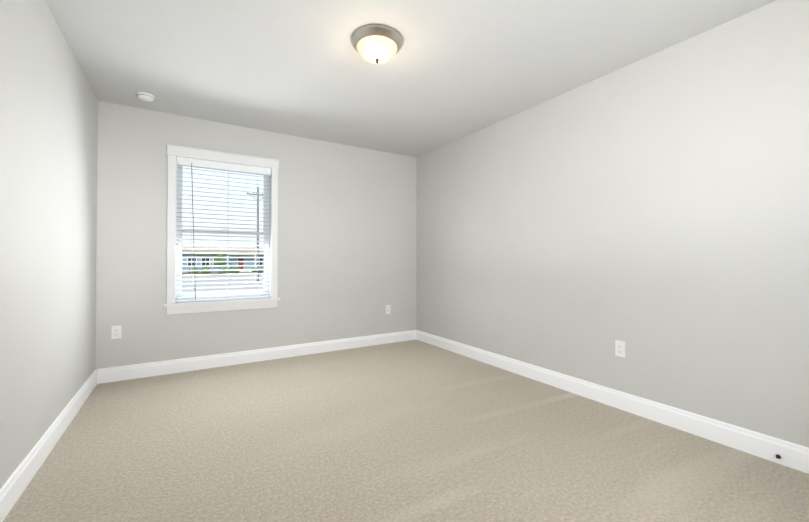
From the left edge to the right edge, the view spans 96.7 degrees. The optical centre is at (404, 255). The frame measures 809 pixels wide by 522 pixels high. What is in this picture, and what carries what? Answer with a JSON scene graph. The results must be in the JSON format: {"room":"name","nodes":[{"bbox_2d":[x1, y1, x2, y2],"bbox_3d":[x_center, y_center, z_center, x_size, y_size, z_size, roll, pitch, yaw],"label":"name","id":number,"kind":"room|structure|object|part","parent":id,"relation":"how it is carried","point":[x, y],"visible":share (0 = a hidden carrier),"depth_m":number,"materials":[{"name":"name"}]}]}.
{"room":"empty bedroom","nodes":[
{"label":"empty bedroom","id":0,"kind":"room"},
{"bbox_2d":[0,0,97,488],"bbox_3d":[-1.433,-0.142,0.969,0.160,2.440,5.223,0,-1,-32],"label":"wall","id":1,"kind":"structure","parent":0,"point":[48,164],"depth_m":1.89,"materials":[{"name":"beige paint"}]},
{"bbox_2d":[0,369,99,521],"bbox_3d":[-1.358,1.016,1.002,0.015,0.125,4.903,0,-1,-32],"label":"baseboard","id":2,"kind":"structure","parent":1,"relation":"attached to","point":[10,492],"depth_m":1.86,"materials":[{"name":"white paint"}]},
{"bbox_2d":[95,101,415,369],"bbox_3d":[-1.288,-0.107,4.032,3.303,2.440,0.160,0,-1,-32],"label":"wall","id":3,"kind":"structure","parent":0,"point":[346,241],"depth_m":3.90,"materials":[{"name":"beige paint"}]},
{"bbox_2d":[111,325,120,338],"bbox_3d":[-2.530,0.675,3.158,0.070,0.114,0.009,0,-1,-32],"label":"electrical outlet","id":4,"kind":"object","parent":3,"relation":"attached to","point":[115,332],"visible":1,"depth_m":3.15,"materials":[{"name":"white plastic"}]},
{"bbox_2d":[164,144,279,314],"bbox_3d":[-1.826,-0.238,3.675,1.036,1.590,0.205,0,-1,-32],"label":"window","id":5,"kind":"structure","parent":3,"relation":"in","point":[179,301],"depth_m":3.62,"materials":[{"name":"white paint"}]},
{"bbox_2d":[191,163,195,298],"bbox_3d":[-2.039,-0.233,3.479,0.048,1.320,0.012,0,-1,-32],"label":"blind cord","id":6,"kind":"object","parent":5,"relation":"hanging from","point":[191,163],"depth_m":3.48,"materials":[{"name":"white fabric"}]},
{"bbox_3d":[-1.863,-0.234,3.735,0.884,1.427,0.065,0,-1,-32],"label":"sash frame","id":7,"kind":"part","parent":5,"relation":"part of","materials":[{"name":"white plastic"}]},
{"bbox_2d":[227,173,228,296],"bbox_3d":[-1.792,-0.229,3.659,0.002,1.325,0.002,0,-1,-32],"label":"blind cord","id":8,"kind":"object","parent":5,"relation":"hanging from","point":[227,252],"depth_m":3.66,"materials":[{"name":"white fabric"}]},
{"bbox_2d":[256,232,257,295],"bbox_3d":[-1.554,-0.227,3.806,0.002,1.325,0.002,0,-1,-32],"label":"blind cord","id":9,"kind":"object","parent":5,"relation":"hanging from","point":[257,232],"depth_m":3.80,"materials":[{"name":"grey fabric"}]},
{"bbox_2d":[100,330,415,383],"bbox_3d":[-1.243,1.050,3.944,3.240,0.125,0.015,0,-1,-32],"label":"baseboard","id":10,"kind":"structure","parent":3,"relation":"attached to","point":[120,373],"depth_m":3.67,"materials":[{"name":"white paint"}]},
{"bbox_2d":[386,305,390,313],"bbox_3d":[-0.208,0.692,4.590,0.070,0.114,0.009,0,-1,-32],"label":"electrical outlet","id":11,"kind":"object","parent":3,"relation":"attached to","point":[388,309],"visible":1,"depth_m":4.59,"materials":[{"name":"white plastic"}]},
{"bbox_2d":[3,340,808,521],"bbox_3d":[0.041,1.098,1.864,3.623,0.020,5.223,0,-1,-32],"label":"floor","id":12,"kind":"structure","parent":0,"point":[412,431],"depth_m":1.96,"materials":[{"name":"carpet"}]},
{"bbox_2d":[45,0,775,156],"bbox_3d":[0.041,-1.412,1.893,3.623,0.120,5.223,0,-1,-32],"label":"ceiling","id":13,"kind":"structure","parent":0,"point":[451,71],"depth_m":2.43,"materials":[{"name":"white paint"}]},
{"bbox_2d":[136,92,154,100],"bbox_3d":[-2.165,-1.321,3.009,0.126,0.035,0.126,0,-1,-32],"label":"smoke detector","id":14,"kind":"object","parent":13,"relation":"attached to","point":[144,96],"visible":1,"depth_m":2.98,"materials":[{"name":"white plastic"}]},
{"bbox_2d":[351,24,402,63],"bbox_3d":[-0.172,-1.276,2.258,0.328,0.143,0.328,0,-1,-32],"label":"lamp","id":15,"kind":"object","parent":13,"relation":"attached to","point":[376,43],"visible":1,"depth_m":2.17,"materials":[{"name":"white glass"}]},
{"bbox_2d":[416,0,808,447],"bbox_3d":[1.515,-0.121,2.787,0.160,2.440,5.223,0,-1,-32],"label":"wall","id":16,"kind":"structure","parent":0,"point":[651,212],"depth_m":2.39,"materials":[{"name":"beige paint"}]},
{"bbox_2d":[416,330,808,473],"bbox_3d":[1.440,1.036,2.728,0.015,0.125,4.903,0,-1,-32],"label":"baseboard","id":17,"kind":"structure","parent":16,"relation":"attached to","point":[761,445],"depth_m":2.37,"materials":[{"name":"white paint"}]},
{"bbox_2d":[615,340,624,357],"bbox_3d":[1.542,0.668,2.572,0.009,0.114,0.070,0,-1,-32],"label":"electrical outlet","id":18,"kind":"object","parent":16,"relation":"attached to","point":[619,348],"visible":1,"depth_m":2.57,"materials":[{"name":"white plastic"}]},
{"label":"outside","id":19,"kind":"structure","parent":0,"visible":0},
{"bbox_3d":[-64.272,4.457,198.211,400.000,0.200,394.897,0,-1,-32],"label":"lawn","id":20,"kind":"structure","parent":19,"visible":0},
{"bbox_2d":[213,254,226,273],"bbox_3d":[-26.529,1.212,51.734,1.737,2.906,1.582,0,-1,-32],"label":"tree","id":21,"kind":"object","parent":20,"relation":"on","point":[220,259],"depth_m":51.23,"materials":[{"name":"green plant"}]},
{"bbox_2d":[182,275,263,293],"bbox_3d":[23.685,2.699,55.614,400.000,0.020,32.000,0,-1,-32],"label":"pavement","id":22,"kind":"structure","parent":20,"relation":"on","point":[218,285],"depth_m":30.63,"materials":[{"name":"white concrete"}]},
{"bbox_2d":[246,187,262,280],"bbox_3d":[-12.993,-1.815,31.867,1.900,8.500,0.220,0,-1,-32],"label":"pole","id":23,"kind":"object","parent":22,"relation":"on","point":[257,194],"depth_m":31.81,"materials":[{"name":"grey wood"}]},
{"bbox_2d":[182,272,263,273],"bbox_3d":[-23.904,2.691,56.575,28.000,0.060,3.600,0,-1,-32],"label":"mulch","id":24,"kind":"object","parent":20,"relation":"on","point":[222,273],"depth_m":52.74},
{"bbox_2d":[188,267,263,272],"bbox_3d":[-24.932,2.320,56.532,15.556,1.054,1.316,0,-1,-32],"label":"shrubs","id":25,"kind":"object","parent":24,"relation":"on","point":[224,268],"depth_m":54.55,"materials":[{"name":"green plant"}]},
{"bbox_2d":[182,247,263,272],"bbox_3d":[-27.616,0.743,60.711,17.900,4.050,10.400,0,-1,-32],"label":"house","id":26,"kind":"structure","parent":20,"relation":"on","point":[225,255],"depth_m":56.05,"materials":[{"name":"white"}]}
]}

